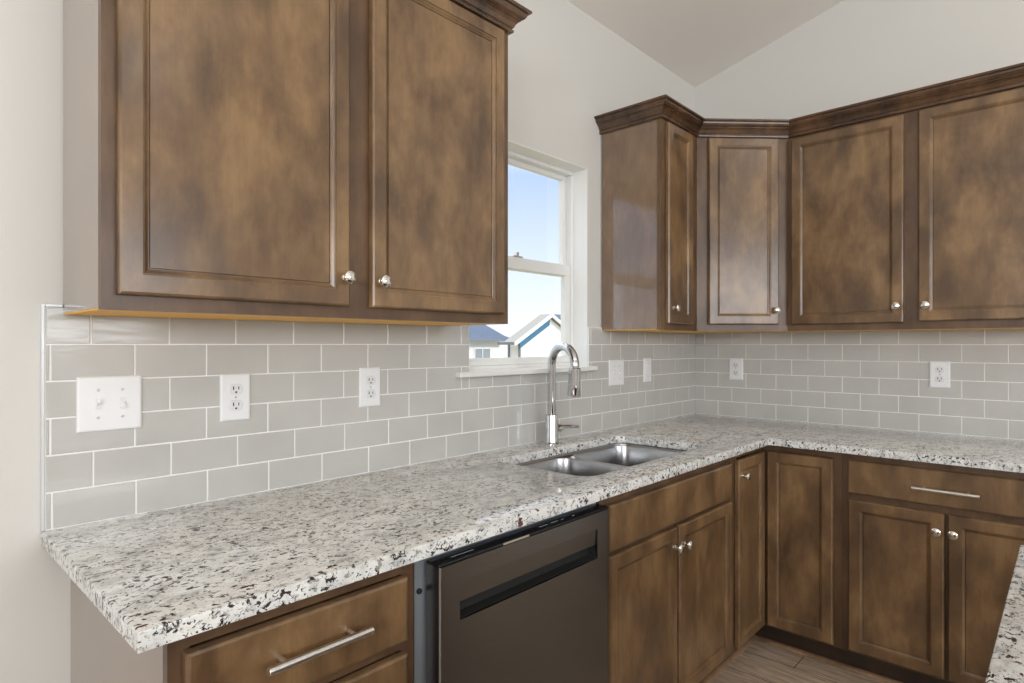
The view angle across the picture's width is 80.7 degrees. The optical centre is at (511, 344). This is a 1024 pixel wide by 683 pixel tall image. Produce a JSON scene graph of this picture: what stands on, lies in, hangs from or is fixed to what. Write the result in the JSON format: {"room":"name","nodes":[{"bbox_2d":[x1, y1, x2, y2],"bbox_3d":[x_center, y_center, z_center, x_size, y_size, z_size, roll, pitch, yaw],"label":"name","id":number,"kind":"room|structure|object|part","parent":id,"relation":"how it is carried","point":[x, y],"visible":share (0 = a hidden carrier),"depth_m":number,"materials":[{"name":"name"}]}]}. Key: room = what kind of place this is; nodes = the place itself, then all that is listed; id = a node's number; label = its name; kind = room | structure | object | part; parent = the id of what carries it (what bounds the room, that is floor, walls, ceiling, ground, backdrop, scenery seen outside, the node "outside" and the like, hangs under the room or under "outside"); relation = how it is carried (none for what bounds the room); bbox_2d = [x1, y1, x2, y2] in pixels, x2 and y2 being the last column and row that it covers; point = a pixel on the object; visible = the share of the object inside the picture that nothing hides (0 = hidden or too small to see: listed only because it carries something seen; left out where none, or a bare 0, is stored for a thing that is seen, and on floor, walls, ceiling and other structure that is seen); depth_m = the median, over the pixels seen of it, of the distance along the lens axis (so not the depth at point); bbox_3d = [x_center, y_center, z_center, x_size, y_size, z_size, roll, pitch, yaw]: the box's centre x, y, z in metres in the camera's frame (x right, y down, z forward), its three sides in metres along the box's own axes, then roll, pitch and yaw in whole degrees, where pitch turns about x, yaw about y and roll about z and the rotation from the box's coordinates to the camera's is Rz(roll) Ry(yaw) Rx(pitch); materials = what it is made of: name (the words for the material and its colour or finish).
{"room":"kitchen","nodes":[
{"label":"kitchen","id":0,"kind":"room"},
{"bbox_2d":[0,0,694,682],"bbox_3d":[-1.171,-0.083,1.159,0.140,2.770,6.640,0,0,43],"label":"wall","id":1,"kind":"structure","parent":0,"point":[566,69],"depth_m":1.26,"materials":[{"name":"white paint"}]},
{"bbox_2d":[63,0,507,325],"bbox_3d":[-0.464,-0.517,1.549,0.347,0.906,1.061,0,0,43],"label":"upper cabinet","id":2,"kind":"object","parent":1,"relation":"attached to","point":[327,161],"visible":1,"depth_m":1.32,"materials":[{"name":"brown wood"}]},
{"bbox_3d":[-0.549,-0.520,1.259,0.018,0.856,0.473,0,0,43],"label":"door","id":3,"kind":"part","parent":2,"relation":"part of","materials":[{"name":"brown wood"}]},
{"bbox_3d":[-0.381,-0.157,1.405,0.030,0.031,0.032,0,0,43],"label":"knob","id":4,"kind":"part","parent":2,"relation":"part of","materials":[{"name":"silver metal"}]},
{"bbox_3d":[-0.313,-0.155,1.478,0.030,0.031,0.032,0,0,43],"label":"knob","id":5,"kind":"part","parent":2,"relation":"part of","materials":[{"name":"silver metal"}]},
{"bbox_3d":[-0.186,-0.520,1.650,0.018,0.856,0.470,0,0,43],"label":"door","id":6,"kind":"part","parent":2,"relation":"part of","materials":[{"name":"brown wood"}]},
{"bbox_2d":[450,0,531,34],"bbox_3d":[-0.466,-0.993,1.551,0.358,0.071,1.167,0,0,43],"label":"crown molding","id":7,"kind":"structure","parent":2,"relation":"attached to","point":[504,14],"depth_m":1.79,"materials":[{"name":"brown wood"}]},
{"bbox_2d":[40,304,694,531],"bbox_3d":[0.031,0.151,2.342,0.008,0.474,2.972,0,0,43],"label":"tile backsplash","id":8,"kind":"structure","parent":1,"relation":"attached to","point":[306,423],"depth_m":1.64,"materials":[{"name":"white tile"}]},
{"bbox_2d":[76,375,141,432],"bbox_3d":[-0.889,0.130,1.336,0.014,0.120,0.124,0,0,43],"label":"light switch","id":9,"kind":"object","parent":8,"relation":"attached to","point":[103,403],"visible":1,"depth_m":1.33,"materials":[{"name":"white plastic"}]},
{"bbox_3d":[-0.903,0.127,1.317,0.007,0.016,0.008,0,0,43],"label":"lever","id":10,"kind":"part","parent":9,"relation":"part of","materials":[{"name":"white plastic"}]},
{"bbox_3d":[-0.871,0.133,1.350,0.007,0.016,0.008,0,0,43],"label":"lever","id":11,"kind":"part","parent":9,"relation":"part of","materials":[{"name":"white plastic"}]},
{"bbox_2d":[220,373,249,421],"bbox_3d":[-0.706,0.134,1.538,0.008,0.120,0.075,0,0,43],"label":"wall outlet","id":12,"kind":"object","parent":8,"relation":"attached to","point":[234,388],"visible":1,"depth_m":1.53,"materials":[{"name":"white plastic"}]},
{"bbox_2d":[229,400,242,410],"bbox_3d":[-0.703,0.154,1.536,0.002,0.027,0.034,0,0,43],"label":"receptacle","id":13,"kind":"object","parent":12,"relation":"attached to","point":[234,405],"depth_m":1.54,"materials":[{"name":"white plastic"}]},
{"bbox_2d":[229,384,242,394],"bbox_3d":[-0.703,0.113,1.536,0.002,0.027,0.034,0,0,43],"label":"receptacle","id":14,"kind":"object","parent":12,"relation":"attached to","point":[234,389],"depth_m":1.54,"materials":[{"name":"white plastic"}]},
{"bbox_2d":[359,367,379,407],"bbox_3d":[-0.431,0.128,1.833,0.008,0.120,0.075,0,0,43],"label":"wall outlet","id":15,"kind":"object","parent":8,"relation":"attached to","point":[369,377],"visible":1,"depth_m":1.83,"materials":[{"name":"white plastic"}]},
{"bbox_2d":[366,389,375,397],"bbox_3d":[-0.429,0.149,1.831,0.002,0.027,0.034,0,0,43],"label":"receptacle","id":16,"kind":"object","parent":15,"relation":"attached to","point":[370,393],"depth_m":1.83,"materials":[{"name":"white plastic"}]},
{"bbox_2d":[366,376,375,384],"bbox_3d":[-0.429,0.108,1.831,0.002,0.027,0.034,0,0,43],"label":"receptacle","id":17,"kind":"object","parent":15,"relation":"attached to","point":[370,380],"depth_m":1.83,"materials":[{"name":"white plastic"}]},
{"bbox_2d":[609,359,623,385],"bbox_3d":[0.493,0.130,2.825,0.014,0.120,0.124,0,0,43],"label":"light switch","id":18,"kind":"object","parent":8,"relation":"attached to","point":[616,367],"visible":1,"depth_m":2.82,"materials":[{"name":"white plastic"}]},
{"bbox_2d":[643,358,650,381],"bbox_3d":[0.684,0.126,3.032,0.010,0.119,0.072,0,0,43],"label":"light switch","id":19,"kind":"object","parent":8,"relation":"attached to","point":[646,361],"visible":1,"depth_m":3.02,"materials":[{"name":"white plastic"}]},
{"bbox_2d":[469,150,573,369],"bbox_3d":[0.011,-0.333,2.485,0.064,0.898,0.723,0,0,43],"label":"window","id":20,"kind":"structure","parent":1,"relation":"in","point":[564,269],"depth_m":2.70,"materials":[{"name":"white plastic"}]},
{"bbox_3d":[0.020,-0.138,2.476,0.022,0.439,0.687,0,0,43],"label":"sash","id":21,"kind":"part","parent":20,"relation":"part of","materials":[{"name":"white plastic"}]},
{"bbox_3d":[0.003,-0.536,2.492,0.024,0.456,0.687,0,0,43],"label":"sash","id":22,"kind":"part","parent":20,"relation":"part of","materials":[{"name":"white plastic"}]},
{"bbox_2d":[456,366,597,377],"bbox_3d":[0.063,0.105,2.413,0.108,0.019,0.822,0,0,43],"label":"trim","id":23,"kind":"structure","parent":1,"relation":"attached to","point":[537,370],"depth_m":2.30,"materials":[{"name":"white"}]},
{"bbox_2d":[508,140,586,365],"bbox_3d":[0.062,-0.343,2.438,0.075,0.877,0.723,0,0,43],"label":"trim","id":24,"kind":"structure","parent":1,"relation":"attached to","point":[580,173],"depth_m":2.69,"materials":[{"name":"white paint"}]},
{"bbox_2d":[602,118,695,331],"bbox_3d":[0.651,-0.517,2.749,0.347,0.906,0.330,0,0,43],"label":"upper cabinet","id":25,"kind":"object","parent":1,"relation":"attached to","point":[649,168],"visible":1,"depth_m":2.64,"materials":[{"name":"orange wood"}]},
{"bbox_3d":[0.734,-0.517,2.672,0.019,0.906,0.330,0,0,43],"label":"frame","id":26,"kind":"part","parent":25,"relation":"part of","materials":[{"name":"brown wood"}]},
{"bbox_3d":[0.704,-0.158,2.573,0.030,0.031,0.032,0,0,43],"label":"knob","id":27,"kind":"part","parent":25,"relation":"part of","materials":[{"name":"silver metal"}]},
{"bbox_3d":[0.737,-0.520,2.644,0.018,0.856,0.224,0,0,43],"label":"door","id":28,"kind":"part","parent":25,"relation":"part of","materials":[{"name":"brown wood"}]},
{"bbox_2d":[594,62,1023,138],"bbox_3d":[1.220,-0.993,2.563,1.719,0.071,0.494,0,0,15],"label":"crown molding","id":29,"kind":"structure","parent":25,"relation":"attached to","point":[665,107],"depth_m":2.58,"materials":[{"name":"brown wood"}]},
{"bbox_2d":[660,138,796,333],"bbox_3d":[1.061,-0.517,3.004,0.602,0.906,0.602,0,0,43],"label":"upper cabinet","id":30,"kind":"object","parent":1,"relation":"attached to","point":[742,183],"visible":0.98,"depth_m":2.78,"materials":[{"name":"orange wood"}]},
{"bbox_3d":[1.069,-0.517,2.799,0.429,0.906,0.009,0,0,-2],"label":"frame","id":31,"kind":"part","parent":30,"relation":"part of","materials":[{"name":"brown wood"}]},
{"bbox_3d":[1.069,-0.524,2.784,0.327,0.860,0.019,0,0,-2],"label":"door","id":32,"kind":"part","parent":30,"relation":"part of","materials":[{"name":"brown wood"}]},
{"bbox_3d":[1.217,-0.159,2.765,0.032,0.031,0.030,0,0,-2],"label":"knob","id":33,"kind":"part","parent":30,"relation":"part of","materials":[{"name":"silver metal"}]},
{"bbox_2d":[567,0,843,86],"bbox_3d":[0.848,-2.233,-0.812,5.780,1.603,6.780,0,0,43],"label":"ceiling","id":34,"kind":"structure","parent":0,"point":[695,40],"depth_m":2.92,"materials":[{"name":"white paint"}]},
{"bbox_2d":[710,640,883,682],"bbox_3d":[0.848,1.327,-0.812,5.780,0.050,6.780,0,0,43],"label":"floor","id":35,"kind":"structure","parent":0,"point":[760,662],"depth_m":2.41,"materials":[{"name":"brown wood"}]},
{"bbox_2d":[71,563,413,682],"bbox_3d":[-0.551,0.860,1.234,0.663,0.884,0.451,0,0,43],"label":"base cabinet","id":36,"kind":"object","parent":35,"relation":"on","point":[361,631],"visible":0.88,"depth_m":1.06,"materials":[{"name":"brown wood"}]},
{"bbox_3d":[-0.346,0.518,1.038,0.018,0.126,0.404,0,0,43],"label":"drawer","id":37,"kind":"part","parent":36,"relation":"part of","materials":[{"name":"brown wood"}]},
{"bbox_3d":[-0.324,0.512,1.020,0.039,0.014,0.192,0,0,43],"label":"handle","id":38,"kind":"part","parent":36,"relation":"part of","materials":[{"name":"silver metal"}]},
{"bbox_3d":[-0.346,0.741,1.038,0.018,0.274,0.404,0,0,43],"label":"drawer","id":39,"kind":"part","parent":36,"relation":"part of","materials":[{"name":"brown wood"}]},
{"bbox_2d":[414,502,608,682],"bbox_3d":[-0.172,0.868,1.631,0.620,0.868,0.636,0,0,43],"label":"dishwasher","id":40,"kind":"object","parent":35,"relation":"on","point":[529,603],"visible":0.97,"depth_m":1.39,"materials":[{"name":"grey metal"}]},
{"bbox_3d":[0.044,0.445,1.442,0.043,0.005,0.602,0,0,43],"label":"control panel","id":41,"kind":"part","parent":40,"relation":"part of","materials":[{"name":"black plastic"}]},
{"bbox_3d":[0.056,0.512,1.433,0.008,0.042,0.495,0,0,43],"label":"handle plate","id":42,"kind":"part","parent":40,"relation":"part of","materials":[{"name":"black metal"}]},
{"bbox_2d":[596,457,732,682],"bbox_3d":[0.359,0.860,2.207,0.635,0.884,0.914,0,0,43],"label":"base cabinet","id":43,"kind":"object","parent":35,"relation":"on","point":[671,539],"visible":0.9,"depth_m":1.96,"materials":[{"name":"brown wood"}]},
{"bbox_3d":[0.406,0.891,1.848,0.018,0.582,0.396,0,0,43],"label":"door","id":44,"kind":"part","parent":43,"relation":"part of","materials":[{"name":"brown wood"}]},
{"bbox_3d":[0.543,0.662,1.961,0.030,0.031,0.032,0,0,43],"label":"knob","id":45,"kind":"part","parent":43,"relation":"part of","materials":[{"name":"silver metal"}]},
{"bbox_3d":[0.587,0.666,2.008,0.030,0.031,0.032,0,0,43],"label":"knob","id":46,"kind":"part","parent":43,"relation":"part of","materials":[{"name":"silver metal"}]},
{"bbox_3d":[0.695,0.891,2.159,0.018,0.582,0.419,0,0,43],"label":"door","id":47,"kind":"part","parent":43,"relation":"part of","materials":[{"name":"brown wood"}]},
{"bbox_2d":[700,636,754,682],"bbox_3d":[0.634,1.294,2.196,0.016,0.016,1.273,0,0,43],"label":"trim","id":48,"kind":"structure","parent":35,"relation":"on","point":[737,652],"depth_m":2.45,"materials":[{"name":"brown wood"}]},
{"bbox_2d":[719,445,846,664],"bbox_3d":[1.069,0.860,2.781,0.894,0.884,0.894,0,0,43],"label":"base cabinet","id":49,"kind":"object","parent":35,"relation":"on","point":[788,501],"visible":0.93,"depth_m":2.46,"materials":[{"name":"brown wood"}]},
{"bbox_2d":[41,413,1023,653],"bbox_3d":[0.624,0.403,1.798,1.620,0.029,2.980,0,0,43],"label":"countertop","id":50,"kind":"structure","parent":49,"relation":"on","point":[165,576],"depth_m":1.35,"materials":[{"name":"stone"}]},
{"bbox_2d":[544,342,580,444],"bbox_3d":[0.195,0.189,2.351,0.138,0.398,0.271,0,0,5],"label":"faucet","id":51,"kind":"object","parent":50,"relation":"on","point":[552,427],"visible":1,"depth_m":2.33,"materials":[{"name":"silver metal"}]},
{"bbox_3d":[0.194,0.132,2.295,0.032,0.283,0.178,0,0,-32],"label":"spout","id":52,"kind":"part","parent":51,"relation":"part of","materials":[{"name":"silver metal"}]},
{"bbox_3d":[0.230,0.331,2.437,0.021,0.024,0.118,0,0,43],"label":"lever","id":53,"kind":"part","parent":51,"relation":"part of","materials":[{"name":"silver metal"}]},
{"bbox_2d":[515,443,686,475],"bbox_3d":[0.343,0.528,2.178,0.419,0.220,0.800,0,0,43],"label":"sink","id":54,"kind":"object","parent":50,"relation":"in","point":[603,459],"visible":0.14,"depth_m":2.42,"materials":[{"name":"metal"}]},
{"bbox_3d":[0.208,0.534,2.033,0.396,0.209,0.381,0,0,43],"label":"bowl","id":55,"kind":"part","parent":54,"relation":"part of","materials":[{"name":"metal"}]},
{"bbox_3d":[0.479,0.534,2.324,0.396,0.209,0.379,0,0,43],"label":"bowl","id":56,"kind":"part","parent":54,"relation":"part of","materials":[{"name":"metal"}]},
{"bbox_3d":[0.923,0.517,2.369,0.030,0.031,0.032,0,0,43],"label":"knob","id":57,"kind":"part","parent":49,"relation":"part of","materials":[{"name":"silver metal"}]},
{"bbox_3d":[0.974,0.821,2.459,0.018,0.737,0.271,0,0,43],"label":"door","id":58,"kind":"part","parent":49,"relation":"part of","materials":[{"name":"brown wood"}]},
{"bbox_3d":[1.179,0.820,2.475,0.256,0.739,0.018,0,0,43],"label":"door","id":59,"kind":"part","parent":49,"relation":"part of","materials":[{"name":"brown wood"}]},
{"bbox_2d":[753,634,902,682],"bbox_3d":[1.451,1.294,2.319,1.046,0.016,0.016,0,0,43],"label":"trim","id":60,"kind":"structure","parent":35,"relation":"on","point":[758,638],"depth_m":2.47,"materials":[{"name":"brown wood"}]},
{"bbox_2d":[843,453,1023,682],"bbox_3d":[1.727,0.860,2.340,0.670,0.884,0.644,0,0,43],"label":"base cabinet","id":61,"kind":"object","parent":35,"relation":"on","point":[930,550],"visible":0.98,"depth_m":2.18,"materials":[{"name":"brown wood"}]},
{"bbox_3d":[1.425,0.894,2.247,0.306,0.588,0.018,0,0,43],"label":"door","id":62,"kind":"part","parent":61,"relation":"part of","materials":[{"name":"brown wood"}]},
{"bbox_3d":[1.506,0.665,2.140,0.032,0.031,0.030,0,0,43],"label":"knob","id":63,"kind":"part","parent":61,"relation":"part of","materials":[{"name":"silver metal"}]},
{"bbox_3d":[1.541,0.512,2.139,0.625,0.128,0.018,0,0,43],"label":"drawer","id":64,"kind":"part","parent":61,"relation":"part of","materials":[{"name":"brown wood"}]},
{"bbox_3d":[1.521,0.516,2.119,0.196,0.014,0.039,0,0,43],"label":"handle","id":65,"kind":"part","parent":61,"relation":"part of","materials":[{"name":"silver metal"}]},
{"bbox_3d":[1.541,0.665,2.106,0.032,0.031,0.030,0,0,43],"label":"knob","id":66,"kind":"part","parent":61,"relation":"part of","materials":[{"name":"silver metal"}]},
{"bbox_3d":[1.657,0.894,2.031,0.306,0.588,0.018,0,0,43],"label":"door","id":67,"kind":"part","parent":61,"relation":"part of","materials":[{"name":"brown wood"}]},
{"bbox_3d":[0.862,0.860,0.444,0.790,0.884,1.200,0,0,43],"label":"cabinet","id":68,"kind":"object","parent":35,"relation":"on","visible":0},
{"bbox_2d":[985,545,1023,682],"bbox_3d":[0.932,0.403,0.379,0.998,0.029,1.260,0,0,43],"label":"countertop","id":69,"kind":"structure","parent":68,"relation":"on","point":[1006,665],"depth_m":0.80,"materials":[{"name":"stone"}]},
{"bbox_2d":[695,0,1023,118],"bbox_3d":[3.107,-0.798,1.621,5.500,4.200,0.140,0,0,43],"label":"wall","id":70,"kind":"structure","parent":0,"point":[854,51],"depth_m":2.85,"materials":[{"name":"white paint"}]},
{"bbox_2d":[695,329,1023,439],"bbox_3d":[1.635,0.155,2.886,1.619,0.467,0.008,0,0,43],"label":"tile backsplash","id":71,"kind":"structure","parent":70,"relation":"attached to","point":[875,379],"depth_m":2.83,"materials":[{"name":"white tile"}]},
{"bbox_2d":[729,358,742,379],"bbox_3d":[1.214,0.131,3.267,0.074,0.117,0.008,0,0,43],"label":"wall outlet","id":72,"kind":"object","parent":71,"relation":"attached to","point":[735,364],"visible":1,"depth_m":3.26,"materials":[{"name":"white plastic"}]},
{"bbox_2d":[930,361,949,387],"bbox_3d":[1.879,0.130,2.649,0.074,0.117,0.008,0,0,43],"label":"wall outlet","id":73,"kind":"object","parent":71,"relation":"attached to","point":[939,370],"visible":1,"depth_m":2.65,"materials":[{"name":"white plastic"}]},
{"bbox_2d":[935,376,943,381],"bbox_3d":[1.877,0.151,2.646,0.034,0.027,0.002,0,0,43],"label":"receptacle","id":74,"kind":"object","parent":73,"relation":"attached to","point":[937,378],"depth_m":2.65,"materials":[{"name":"white plastic"}]},
{"bbox_2d":[935,367,943,372],"bbox_3d":[1.877,0.110,2.646,0.034,0.027,0.002,0,0,43],"label":"receptacle","id":75,"kind":"object","parent":73,"relation":"attached to","point":[937,369],"depth_m":2.65,"materials":[{"name":"white plastic"}]},
{"bbox_2d":[788,86,1023,331],"bbox_3d":[1.723,-0.517,2.562,0.970,0.906,0.347,0,0,43],"label":"upper cabinet","id":76,"kind":"object","parent":70,"relation":"attached to","point":[913,220],"visible":1,"depth_m":2.47,"materials":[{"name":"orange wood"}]},
{"bbox_3d":[1.451,-0.520,2.631,0.441,0.856,0.018,0,0,43],"label":"door","id":77,"kind":"part","parent":76,"relation":"part of","materials":[{"name":"brown wood"}]},
{"bbox_3d":[1.578,-0.160,2.480,0.032,0.031,0.030,0,0,43],"label":"knob","id":78,"kind":"part","parent":76,"relation":"part of","materials":[{"name":"silver metal"}]},
{"bbox_3d":[1.652,-0.160,2.412,0.032,0.031,0.030,0,0,43],"label":"knob","id":79,"kind":"part","parent":76,"relation":"part of","materials":[{"name":"silver metal"}]},
{"bbox_3d":[1.811,-0.523,2.296,0.441,0.855,0.018,0,0,43],"label":"door","id":80,"kind":"part","parent":76,"relation":"part of","materials":[{"name":"brown wood"}]},
{"label":"outside","id":81,"kind":"structure","parent":0,"visible":0},
{"bbox_3d":[-22.461,3.502,59.392,109.400,0.200,130.000,0,0,43],"label":"ground","id":82,"kind":"structure","parent":81,"visible":0},
{"bbox_2d":[469,325,507,357],"bbox_3d":[-7.252,0.727,43.219,6.500,5.350,14.400,0,0,43],"label":"house","id":83,"kind":"structure","parent":82,"relation":"on","point":[483,340],"depth_m":45.13,"materials":[{"name":"white"}]},
{"bbox_3d":[-2.435,0.952,44.409,0.020,1.300,0.700,0,0,43],"label":"pane","id":84,"kind":"part","parent":83,"relation":"part of","materials":[{"name":"grey"}]},
{"bbox_3d":[-1.890,0.952,44.995,0.020,1.300,0.700,0,0,43],"label":"pane","id":85,"kind":"part","parent":83,"relation":"part of","materials":[{"name":"grey"}]},
{"bbox_2d":[500,336,509,357],"bbox_3d":[-4.980,0.802,66.017,7.000,5.200,7.500,0,0,43],"label":"house","id":86,"kind":"structure","parent":82,"relation":"on","point":[503,348],"depth_m":65.97,"materials":[{"name":"white"}]},
{"bbox_2d":[498,314,560,356],"bbox_3d":[3.975,0.642,41.936,4.700,5.520,16.200,0,0,43],"label":"house","id":87,"kind":"structure","parent":82,"relation":"on","point":[539,336],"depth_m":36.30,"materials":[{"name":"white"}]}
]}

